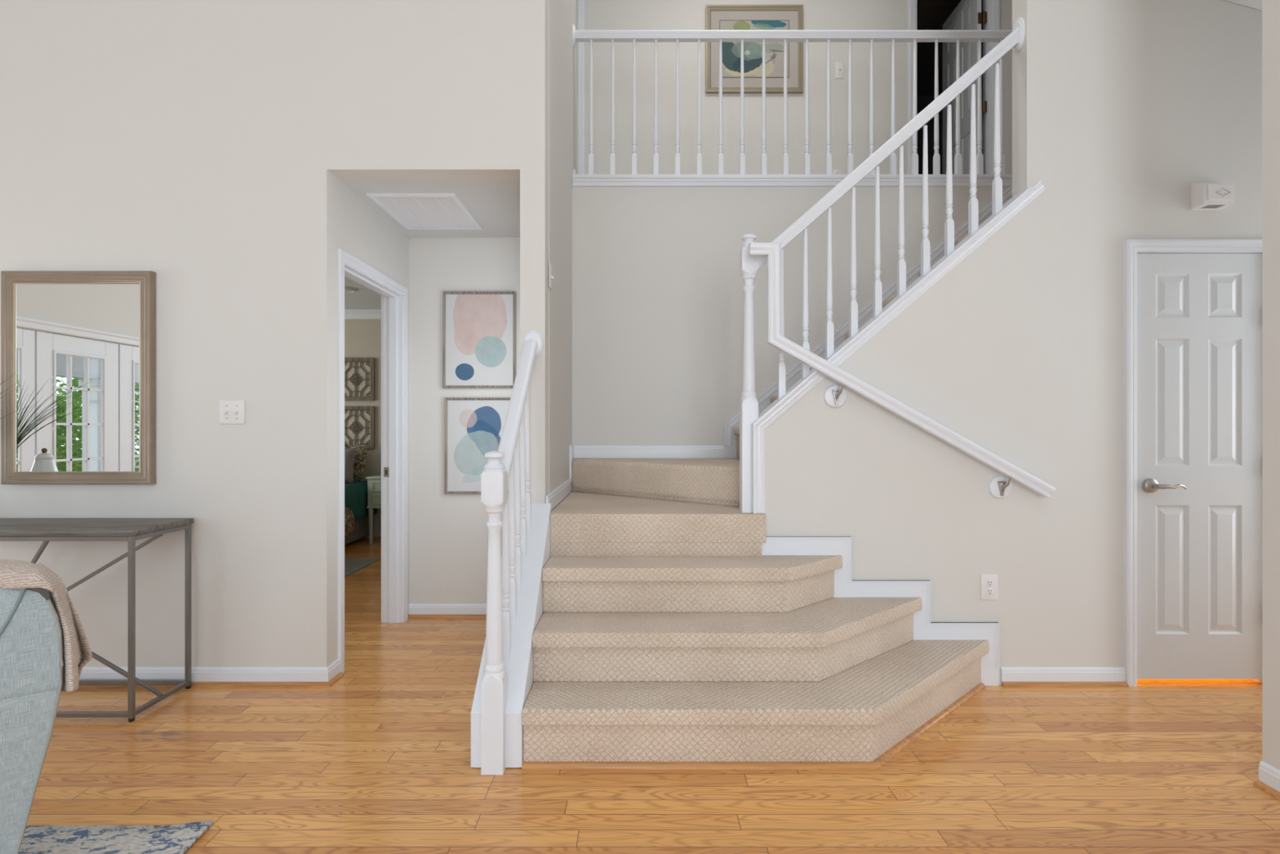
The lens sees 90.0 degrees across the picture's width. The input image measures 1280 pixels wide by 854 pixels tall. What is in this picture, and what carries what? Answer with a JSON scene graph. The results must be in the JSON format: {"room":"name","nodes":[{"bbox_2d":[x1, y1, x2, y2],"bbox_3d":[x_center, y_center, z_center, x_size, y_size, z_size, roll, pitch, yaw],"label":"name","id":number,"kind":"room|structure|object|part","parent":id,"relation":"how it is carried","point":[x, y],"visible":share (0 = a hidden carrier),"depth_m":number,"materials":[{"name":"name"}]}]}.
{"room":"living room","nodes":[
{"label":"living room","id":0,"kind":"room"},
{"bbox_2d":[344,319,381,536],"bbox_3d":[-3.497,-0.037,7.150,3.807,2.505,0.100,0,0,0],"label":"wall","id":1,"kind":"structure","parent":0,"point":[362,337],"depth_m":7.10,"materials":[{"name":"beige paint"}]},
{"bbox_2d":[344,357,374,400],"bbox_3d":[-3.154,-0.528,7.085,0.423,0.470,0.029,0,0,0],"label":"lattice panel","id":2,"kind":"object","parent":1,"relation":"attached to","point":[371,360],"visible":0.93,"depth_m":7.07,"materials":[{"name":"beige wood"}]},
{"bbox_2d":[344,405,374,448],"bbox_3d":[-3.154,0.005,7.085,0.423,0.470,0.029,0,0,0],"label":"lattice panel","id":3,"kind":"object","parent":1,"relation":"attached to","point":[371,408],"visible":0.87,"depth_m":7.08,"materials":[{"name":"beige wood"}]},
{"bbox_2d":[344,309,381,319],"bbox_3d":[-3.497,-1.242,7.065,3.807,0.095,0.070,0,0,0],"label":"trim","id":4,"kind":"structure","parent":1,"relation":"attached to","point":[348,313],"depth_m":7.07,"materials":[{"name":"white paint"}]},
{"bbox_2d":[344,276,381,309],"bbox_3d":[-3.497,-1.340,5.120,3.807,0.100,3.960,0,0,0],"label":"ceiling","id":5,"kind":"structure","parent":0,"point":[363,298],"depth_m":6.42,"materials":[{"name":"paint"}]},
{"bbox_2d":[344,286,355,293],"bbox_3d":[-2.760,-1.280,5.970,0.200,0.020,0.200,0,0,0],"label":"recessed light","id":6,"kind":"object","parent":5,"relation":"in","point":[348,290],"visible":0.45,"depth_m":5.95,"materials":[{"name":"white plastic"}]},
{"bbox_2d":[338,179,408,607],"bbox_3d":[-1.536,-0.235,3.680,0.115,2.900,1.080,0,0,0],"label":"wall","id":7,"kind":"structure","parent":0,"point":[365,233],"depth_m":3.53,"materials":[{"name":"beige paint"}]},
{"bbox_2d":[337,248,408,672],"bbox_3d":[-1.470,0.170,3.584,0.015,2.090,0.909,0,0,0],"label":"door frame","id":8,"kind":"structure","parent":7,"relation":"attached to","point":[344,257],"depth_m":3.16,"materials":[{"name":"white paint"}]},
{"bbox_2d":[344,262,403,622],"bbox_3d":[-1.536,0.195,3.584,0.120,2.040,0.812,0,0,0],"label":"trim","id":9,"kind":"structure","parent":7,"relation":"attached to","point":[393,300],"depth_m":3.98,"materials":[{"name":"white paint"}]},
{"bbox_2d":[381,295,382,622],"bbox_3d":[-1.603,0.165,4.018,0.018,2.100,0.065,0,0,0],"label":"trim","id":10,"kind":"structure","parent":7,"relation":"attached to","point":[381,295],"depth_m":3.98,"materials":[{"name":"white paint"}]},
{"bbox_2d":[383,466,388,476],"bbox_3d":[-1.576,0.280,3.977,0.032,0.060,0.006,0,0,0],"label":"strike plate","id":11,"kind":"object","parent":7,"relation":"attached to","point":[385,468],"visible":1,"depth_m":3.98,"materials":[{"name":"silver metal"}]},
{"bbox_2d":[339,179,519,237],"bbox_3d":[-1.022,-1.275,3.620,0.913,0.120,0.960,0,0,0],"label":"ceiling","id":12,"kind":"structure","parent":0,"point":[495,204],"depth_m":3.40,"materials":[{"name":"paint"}]},
{"bbox_2d":[365,193,482,229],"bbox_3d":[-1.193,-1.208,3.615,0.462,0.014,0.580,0,0,0],"label":"attic hatch","id":13,"kind":"object","parent":12,"relation":"in","point":[411,211],"visible":1,"depth_m":3.56,"materials":[{"name":"white paint"}]},
{"bbox_2d":[408,237,519,603],"bbox_3d":[-1.022,-0.235,4.160,0.913,2.900,0.120,0,0,0],"label":"wall","id":14,"kind":"structure","parent":0,"point":[448,533],"depth_m":4.10,"materials":[{"name":"beige paint"}]},
{"bbox_2d":[408,603,486,613],"bbox_3d":[-1.022,1.173,4.093,0.912,0.083,0.013,0,0,0],"label":"baseboard","id":15,"kind":"structure","parent":14,"relation":"attached to","point":[414,608],"depth_m":4.09,"materials":[{"name":"white paint"}]},
{"bbox_2d":[408,613,486,617],"bbox_3d":[-1.022,1.206,4.079,0.912,0.019,0.019,0,0,0],"label":"trim","id":16,"kind":"structure","parent":14,"relation":"attached to","point":[410,615],"depth_m":4.07,"materials":[{"name":"brown wood"}]},
{"bbox_2d":[444,397,510,493],"bbox_3d":[-1.012,0.120,4.088,0.467,0.615,0.021,0,0,0],"label":"framed print","id":17,"kind":"object","parent":14,"relation":"attached to","point":[473,427],"visible":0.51,"depth_m":4.09},
{"bbox_2d":[442,291,515,388],"bbox_3d":[-1.026,-0.556,4.088,0.465,0.617,0.021,0,0,0],"label":"framed print","id":18,"kind":"object","parent":14,"relation":"attached to","point":[479,327],"visible":0.89,"depth_m":4.09},
{"bbox_2d":[548,0,576,511],"bbox_3d":[-0.505,-1.435,3.795,0.120,5.300,1.310,0,0,0],"label":"wall","id":19,"kind":"structure","parent":0,"point":[562,13],"depth_m":3.62,"materials":[{"name":"beige paint"}]},
{"bbox_2d":[548,262,554,289],"bbox_3d":[-0.434,-0.745,3.161,0.022,0.120,0.072,0,0,0],"label":"light switch","id":20,"kind":"object","parent":19,"relation":"attached to","point":[550,277],"visible":1,"depth_m":3.14,"materials":[{"name":"white plastic"}]},
{"bbox_3d":[-0.442,-0.745,3.161,0.006,0.120,0.072,0,0,0],"label":"plate","id":21,"kind":"part","parent":20,"relation":"part of","materials":[{"name":"white plastic"}]},
{"bbox_2d":[545,444,573,510],"bbox_3d":[-0.439,0.262,3.610,0.013,0.290,1.180,0,0,0],"label":"baseboard","id":22,"kind":"structure","parent":19,"relation":"attached to","point":[558,494],"depth_m":3.55,"materials":[{"name":"white paint"}]},
{"bbox_2d":[0,0,1262,684],"bbox_3d":[-0.500,-1.385,3.080,9.600,5.200,0.120,0,0,0],"label":"wall","id":23,"kind":"structure","parent":0,"point":[204,146],"depth_m":3.02,"materials":[{"name":"beige paint"}]},
{"bbox_2d":[0,271,155,484],"bbox_3d":[-2.634,-0.231,3.001,0.701,0.997,0.034,0,0,0],"label":"wall mirror","id":24,"kind":"object","parent":23,"relation":"attached to","point":[80,346],"visible":0.99,"depth_m":3.00,"materials":[{"name":"brown wood"}]},
{"bbox_2d":[80,658,340,681],"bbox_3d":[-3.382,1.173,3.067,3.835,0.083,0.121,0,0,0],"label":"baseboard","id":25,"kind":"structure","parent":23,"relation":"attached to","point":[197,673],"depth_m":3.01,"materials":[{"name":"white paint"}]},
{"bbox_2d":[78,671,343,687],"bbox_3d":[-3.373,1.206,3.058,3.853,0.019,0.139,0,0,0],"label":"trim","id":26,"kind":"structure","parent":23,"relation":"attached to","point":[193,684],"depth_m":2.99,"materials":[{"name":"brown wood"}]},
{"bbox_2d":[219,400,244,423],"bbox_3d":[-1.923,-0.070,3.009,0.119,0.113,0.023,0,0,0],"label":"light switch","id":27,"kind":"object","parent":23,"relation":"attached to","point":[231,411],"visible":1,"depth_m":3.01,"materials":[{"name":"white plastic"}]},
{"bbox_2d":[748,242,1055,498],"bbox_3d":[1.206,-0.256,2.974,1.401,1.187,0.093,0,0,0],"label":"wall handrail","id":28,"kind":"object","parent":23,"relation":"attached to","point":[835,395],"visible":1,"depth_m":2.94,"materials":[{"name":"white paint"}]},
{"bbox_2d":[981,573,997,599],"bbox_3d":[1.647,0.754,3.015,0.079,0.121,0.011,0,0,0],"label":"power outlet","id":29,"kind":"object","parent":23,"relation":"attached to","point":[988,581],"visible":1,"depth_m":3.01,"materials":[{"name":"white plastic"}]},
{"bbox_2d":[986,579,993,586],"bbox_3d":[1.647,0.735,3.015,0.033,0.033,0.010,0,0,0],"label":"socket","id":30,"kind":"object","parent":29,"relation":"attached to","point":[989,583],"depth_m":3.01,"materials":[{"name":"white plastic"}]},
{"bbox_2d":[986,587,993,595],"bbox_3d":[1.647,0.774,3.015,0.033,0.033,0.010,0,0,0],"label":"socket","id":31,"kind":"object","parent":29,"relation":"attached to","point":[989,591],"depth_m":3.01,"materials":[{"name":"white plastic"}]},
{"bbox_2d":[1000,666,1125,684],"bbox_3d":[1.992,1.173,3.014,0.583,0.083,0.013,0,0,0],"label":"baseboard","id":32,"kind":"structure","parent":23,"relation":"attached to","point":[1006,673],"depth_m":3.01,"materials":[{"name":"white paint"}]},
{"bbox_2d":[1001,681,1128,687],"bbox_3d":[1.992,1.206,2.998,0.583,0.019,0.019,0,0,0],"label":"trim","id":33,"kind":"structure","parent":23,"relation":"attached to","point":[1006,684],"depth_m":2.99,"materials":[{"name":"brown wood"}]},
{"bbox_2d":[1124,239,1262,685],"bbox_3d":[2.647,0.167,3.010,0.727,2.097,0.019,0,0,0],"label":"door frame","id":34,"kind":"structure","parent":23,"relation":"attached to","point":[1131,246],"depth_m":3.00,"materials":[{"name":"white paint"}]},
{"bbox_2d":[1137,253,1262,679],"bbox_3d":[2.650,0.186,3.010,0.616,2.014,0.106,0,0,0],"label":"door","id":35,"kind":"structure","parent":23,"relation":"in","point":[1199,315],"depth_m":3.03,"materials":[{"name":"paint"}]},
{"bbox_3d":[2.408,0.277,2.999,0.068,0.068,0.058,0,0,0],"label":"handle","id":36,"kind":"part","parent":35,"relation":"part of","materials":[{"name":"silver metal"}]},
{"bbox_3d":[2.471,0.277,2.969,0.141,0.028,0.025,0,0,0],"label":"lever","id":37,"kind":"part","parent":35,"relation":"part of","materials":[{"name":"silver metal"}]},
{"bbox_2d":[1190,182,1235,209],"bbox_3d":[2.667,-1.085,2.980,0.145,0.124,0.080,0,0,0],"label":"door chime","id":38,"kind":"object","parent":23,"relation":"attached to","point":[1203,196],"visible":1,"depth_m":2.95,"materials":[{"name":"white plastic"}]},
{"bbox_2d":[1201,204,1224,208],"bbox_3d":[2.664,-1.025,2.978,0.073,0.002,0.045,0,0,0],"label":"grille","id":39,"kind":"object","parent":38,"relation":"attached to","point":[1205,206],"depth_m":2.97,"materials":[{"name":"grey plastic"}]},
{"bbox_3d":[2.672,-1.080,2.945,0.119,0.074,0.005,0,0,0],"label":"panel","id":40,"kind":"part","parent":38,"relation":"part of","materials":[{"name":"white plastic"}]},
{"bbox_2d":[26,536,1279,853],"bbox_3d":[-1.200,1.275,1.550,11.600,0.120,12.900,0,0,0],"label":"floor","id":41,"kind":"structure","parent":0,"point":[377,760],"depth_m":2.21,"materials":[{"name":"brown wood"}]},
{"bbox_2d":[0,517,193,721],"bbox_3d":[-2.702,0.820,2.811,1.232,0.790,0.362,0,0,0],"label":"console table","id":42,"kind":"object","parent":41,"relation":"on","point":[46,530],"visible":0.87,"depth_m":2.79,"materials":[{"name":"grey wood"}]},
{"bbox_2d":[0,373,29,418],"bbox_3d":[-3.134,0.071,2.816,0.799,0.709,0.208,0,0,-6],"label":"potted grass","id":43,"kind":"object","parent":42,"relation":"on","point":[14,373],"depth_m":2.85,"materials":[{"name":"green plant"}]},
{"bbox_3d":[-2.702,0.461,2.646,1.182,0.019,0.019,0,0,0],"label":"rail","id":44,"kind":"part","parent":42,"relation":"part of","materials":[{"name":"grey metal"}]},
{"bbox_3d":[-2.702,1.188,2.646,1.182,0.019,0.019,0,0,0],"label":"rail","id":45,"kind":"part","parent":42,"relation":"part of","materials":[{"name":"grey metal"}]},
{"bbox_3d":[-2.702,1.188,2.977,1.182,0.019,0.019,0,0,0],"label":"rail","id":46,"kind":"part","parent":42,"relation":"part of","materials":[{"name":"grey metal"}]},
{"bbox_3d":[-2.102,0.826,2.646,0.019,0.755,0.019,0,0,0],"label":"leg","id":47,"kind":"part","parent":42,"relation":"part of","materials":[{"name":"grey metal"}]},
{"bbox_3d":[-2.102,0.461,2.811,0.019,0.019,0.312,0,0,0],"label":"rail","id":48,"kind":"part","parent":42,"relation":"part of","materials":[{"name":"grey metal"}]},
{"bbox_3d":[-2.102,1.188,2.811,0.019,0.019,0.312,0,0,0],"label":"rail","id":49,"kind":"part","parent":42,"relation":"part of","materials":[{"name":"grey metal"}]},
{"bbox_3d":[-2.102,0.826,2.977,0.019,0.755,0.019,0,0,0],"label":"leg","id":50,"kind":"part","parent":42,"relation":"part of","materials":[{"name":"grey metal"}]},
{"bbox_2d":[17,819,213,853],"bbox_3d":[-2.296,1.201,1.118,2.014,0.026,1.637,0,0,0],"label":"area rug","id":51,"kind":"object","parent":41,"relation":"on","point":[177,838],"visible":0.91,"depth_m":1.87,"materials":[{"name":"multicoloured carpet"}]},
{"bbox_2d":[0,587,63,853],"bbox_3d":[-1.850,0.775,1.452,0.776,0.856,0.654,0,0,-45],"label":"armchair","id":52,"kind":"object","parent":51,"relation":"on","point":[32,664],"visible":0.98,"depth_m":1.47,"materials":[{"name":"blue fabric"}]},
{"bbox_2d":[0,559,92,691],"bbox_3d":[-1.497,0.492,1.543,0.267,0.367,0.252,0,0,-42],"label":"throw blanket","id":53,"kind":"object","parent":52,"relation":"on","point":[14,574],"visible":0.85,"depth_m":1.52,"materials":[{"name":"beige fabric"}]},
{"bbox_2d":[344,480,377,545],"bbox_3d":[-3.676,0.882,5.985,1.647,0.606,2.070,0,0,0],"label":"bed","id":54,"kind":"object","parent":41,"relation":"on","point":[355,493],"visible":0.06,"depth_m":6.58,"materials":[{"name":"teal fabric"}]},
{"bbox_2d":[344,506,355,538],"bbox_3d":[-2.836,0.925,6.130,0.113,0.337,0.500,0,0,0],"label":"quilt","id":55,"kind":"object","parent":54,"relation":"hanging from","point":[349,523],"visible":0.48,"depth_m":6.17,"materials":[{"name":"fabric"}]},
{"bbox_2d":[344,447,357,483],"bbox_3d":[-3.215,0.400,6.710,0.460,0.368,0.179,0,0,0],"label":"pillow","id":56,"kind":"object","parent":54,"relation":"on","point":[349,453],"visible":0.2,"depth_m":6.67,"materials":[{"name":"beige fabric"}]},
{"bbox_2d":[344,443,368,480],"bbox_3d":[-3.185,0.385,6.930,0.460,0.415,0.154,0,0,0],"label":"pillow","id":57,"kind":"object","parent":54,"relation":"on","point":[359,466],"visible":0.31,"depth_m":6.89,"materials":[{"name":"fabric"}]},
{"bbox_2d":[344,480,377,519],"bbox_3d":[-3.667,0.760,5.990,1.628,0.362,1.993,0,0,0],"label":"duvet","id":58,"kind":"object","parent":54,"relation":"on","point":[355,493],"depth_m":6.54,"materials":[{"name":"teal fabric"}]},
{"bbox_2d":[344,558,379,577],"bbox_3d":[-3.342,1.210,5.082,1.915,0.010,1.565,0,0,0],"label":"bedroom rug","id":59,"kind":"object","parent":41,"relation":"on","point":[351,566],"visible":0.18,"depth_m":5.64,"materials":[{"name":"grey carpet"}]},
{"bbox_2d":[365,474,381,543],"bbox_3d":[-2.618,0.868,6.832,0.459,0.695,0.416,0,0,0],"label":"nightstand","id":60,"kind":"object","parent":41,"relation":"on","point":[374,482],"visible":0.19,"depth_m":6.66,"materials":[{"name":"white paint"}]},
{"bbox_3d":[-2.810,1.030,6.685,0.044,0.370,0.044,0,0,0],"label":"leg","id":61,"kind":"part","parent":60,"relation":"part of","materials":[{"name":"green paint"}]},
{"bbox_3d":[-2.618,0.752,6.653,0.345,0.115,0.014,0,0,0],"label":"drawer","id":62,"kind":"part","parent":60,"relation":"part of","materials":[{"name":"green paint"}]},
{"bbox_3d":[-2.618,0.620,6.653,0.345,0.120,0.014,0,0,0],"label":"drawer","id":63,"kind":"part","parent":60,"relation":"part of","materials":[{"name":"green paint"}]},
{"bbox_2d":[471,185,1012,768],"bbox_3d":[1.474,-0.211,3.232,4.152,2.852,1.936,0,0,0],"label":"staircase","id":64,"kind":"structure","parent":41,"relation":"on","point":[659,624],"depth_m":2.62,"materials":[{"name":"beige carpet"}]},
{"bbox_2d":[480,329,543,774],"bbox_3d":[-0.506,0.379,2.635,0.100,1.673,0.800,0,0,0],"label":"stair railing","id":65,"kind":"object","parent":64,"relation":"on","point":[505,484],"visible":1,"depth_m":2.38,"materials":[{"name":"white paint"}]},
{"bbox_3d":[-0.517,0.649,2.275,0.077,1.131,0.077,0,0,0],"label":"newel post","id":66,"kind":"part","parent":65,"relation":"part of","materials":[{"name":"white paint"}]},
{"bbox_3d":[-0.512,-0.069,2.650,0.062,0.680,0.768,0,0,0],"label":"handrail","id":67,"kind":"part","parent":65,"relation":"part of","materials":[{"name":"white paint"}]},
{"bbox_3d":[0.663,1.206,2.440,2.155,0.018,0.435,0,0,-19],"label":"moulding","id":68,"kind":"part","parent":64,"relation":"part of","materials":[{"name":"beige carpet"}]},
{"bbox_2d":[739,17,1044,513],"bbox_3d":[1.198,-0.779,3.072,1.424,2.372,0.166,0,0,0],"label":"stair railing","id":69,"kind":"object","parent":64,"relation":"on","point":[753,424],"visible":0.94,"depth_m":3.06,"materials":[{"name":"white paint"}]},
{"bbox_3d":[0.524,-0.258,3.079,0.077,1.329,0.077,0,0,0],"label":"newel post","id":70,"kind":"part","parent":69,"relation":"part of","materials":[{"name":"white paint"}]},
{"bbox_3d":[1.183,-1.332,3.080,1.315,1.158,0.062,0,0,0],"label":"handrail","id":71,"kind":"part","parent":69,"relation":"part of","materials":[{"name":"white paint"}]},
{"bbox_3d":[1.220,-0.375,3.072,1.380,1.560,0.166,0,0,0],"label":"cap moulding","id":72,"kind":"part","parent":69,"relation":"part of","materials":[{"name":"white paint"}]},
{"bbox_2d":[1253,779,1279,800],"bbox_3d":[2.088,1.206,-1.115,0.019,0.019,6.570,0,0,0],"label":"trim","id":73,"kind":"structure","parent":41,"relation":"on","point":[1258,784],"depth_m":2.13,"materials":[{"name":"brown wood"}]},
{"bbox_2d":[572,186,1008,460],"bbox_3d":[1.577,-0.203,4.250,4.045,2.837,0.100,0,0,0],"label":"wall","id":74,"kind":"structure","parent":0,"point":[658,294],"depth_m":4.20,"materials":[{"name":"beige paint"}]},
{"bbox_2d":[573,445,724,457],"bbox_3d":[0.055,0.164,4.194,1.000,0.083,0.013,0,0,0],"label":"baseboard","id":75,"kind":"structure","parent":74,"relation":"attached to","point":[580,451],"depth_m":4.19,"materials":[{"name":"white paint"}]},
{"bbox_2d":[576,0,1012,174],"bbox_3d":[0.750,-2.860,5.255,5.700,2.450,0.110,0,0,0],"label":"wall","id":76,"kind":"structure","parent":0,"point":[599,15],"depth_m":5.20,"materials":[{"name":"beige paint"}]},
{"bbox_2d":[577,0,584,174],"bbox_3d":[-0.927,-2.683,5.191,0.955,2.095,0.019,0,0,0],"label":"door frame","id":77,"kind":"structure","parent":76,"relation":"attached to","point":[580,2],"depth_m":5.18,"materials":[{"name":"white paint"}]},
{"bbox_2d":[705,4,803,93],"bbox_3d":[0.927,-3.061,5.186,0.787,0.703,0.027,0,0,0],"label":"framed painting","id":78,"kind":"object","parent":76,"relation":"attached to","point":[717,17],"visible":0.9,"depth_m":5.18},
{"bbox_2d":[720,20,788,76],"bbox_3d":[0.926,-3.062,5.186,0.557,0.458,0.003,0,0,0],"label":"print","id":79,"kind":"object","parent":78,"relation":"attached to","point":[753,51],"depth_m":5.18},
{"bbox_2d":[832,169,841,174],"bbox_3d":[1.600,-2.033,5.195,0.070,0.115,0.011,0,0,0],"label":"power outlet","id":80,"kind":"object","parent":76,"relation":"attached to","point":[834,171],"visible":0.31,"depth_m":5.19,"materials":[{"name":"white plastic"}]},
{"bbox_2d":[835,62,844,78],"bbox_3d":[1.621,-2.895,5.190,0.073,0.130,0.020,0,0,0],"label":"light switch","id":81,"kind":"object","parent":76,"relation":"attached to","point":[839,66],"visible":1,"depth_m":5.19,"materials":[{"name":"white plastic"}]},
{"bbox_2d":[915,0,991,174],"bbox_3d":[2.547,-2.658,5.255,0.625,2.045,0.114,0,0,0],"label":"trim","id":82,"kind":"structure","parent":76,"relation":"attached to","point":[987,4],"depth_m":5.21,"materials":[{"name":"white paint"}]},
{"bbox_2d":[908,0,999,174],"bbox_3d":[2.547,-2.683,5.191,0.735,2.095,0.019,0,0,0],"label":"door frame","id":83,"kind":"structure","parent":76,"relation":"attached to","point":[912,3],"depth_m":5.19,"materials":[{"name":"white paint"}]},
{"bbox_2d":[942,0,986,174],"bbox_3d":[2.797,-2.655,5.530,0.074,2.020,0.620,0,0,0],"label":"door","id":84,"kind":"structure","parent":76,"relation":"in","point":[967,15],"depth_m":5.48,"materials":[{"name":"paint"}]},
{"bbox_2d":[916,0,982,96],"bbox_3d":[2.750,-4.135,6.600,3.100,0.100,2.800,0,0,0],"label":"ceiling","id":85,"kind":"structure","parent":0,"point":[931,15],"depth_m":6.88,"materials":[{"name":"black paint"}]},
{"bbox_2d":[916,93,982,174],"bbox_3d":[2.750,-2.860,6.600,3.100,2.450,2.800,0,0,0],"label":"wall","id":86,"kind":"structure","parent":0,"point":[922,102],"depth_m":7.90,"materials":[{"name":"black paint"}]},
{"bbox_2d":[1222,0,1262,10],"bbox_3d":[3.150,-1.965,-0.790,2.300,0.740,7.620,0,0,0],"label":"ceiling","id":87,"kind":"structure","parent":0,"point":[1255,4],"depth_m":3.00,"materials":[{"name":"paint"}]},
{"bbox_2d":[1262,0,1279,769],"bbox_3d":[3.205,-1.385,-1.215,2.190,5.200,6.770,0,0,0],"label":"wall","id":88,"kind":"structure","parent":0,"point":[1270,8],"depth_m":2.14,"materials":[{"name":"beige paint"}]},
{"bbox_2d":[1258,760,1279,791],"bbox_3d":[2.103,1.173,-1.115,0.013,0.083,6.570,0,0,0],"label":"baseboard","id":89,"kind":"structure","parent":88,"relation":"attached to","point":[1268,775],"depth_m":2.13,"materials":[{"name":"white paint"}]},
{"bbox_3d":[0.750,-1.510,4.751,5.700,0.250,0.899,0,0,0],"label":"floor","id":90,"kind":"structure","parent":0,"visible":0},
{"bbox_2d":[572,24,1012,186],"bbox_3d":[1.087,-2.122,4.237,3.065,1.094,0.126,0,0,0],"label":"balcony railing","id":91,"kind":"object","parent":90,"relation":"on","point":[936,180],"visible":0.94,"depth_m":4.24,"materials":[{"name":"white paint"}]},
{"bbox_3d":[1.089,-1.612,4.237,3.063,0.074,0.126,0,0,0],"label":"shoe rail","id":92,"kind":"part","parent":91,"relation":"part of","materials":[{"name":"white paint"}]},
{"bbox_3d":[1.089,-2.597,4.250,3.061,0.058,0.062,0,0,0],"label":"handrail","id":93,"kind":"part","parent":91,"relation":"part of","materials":[{"name":"white paint"}]}
]}

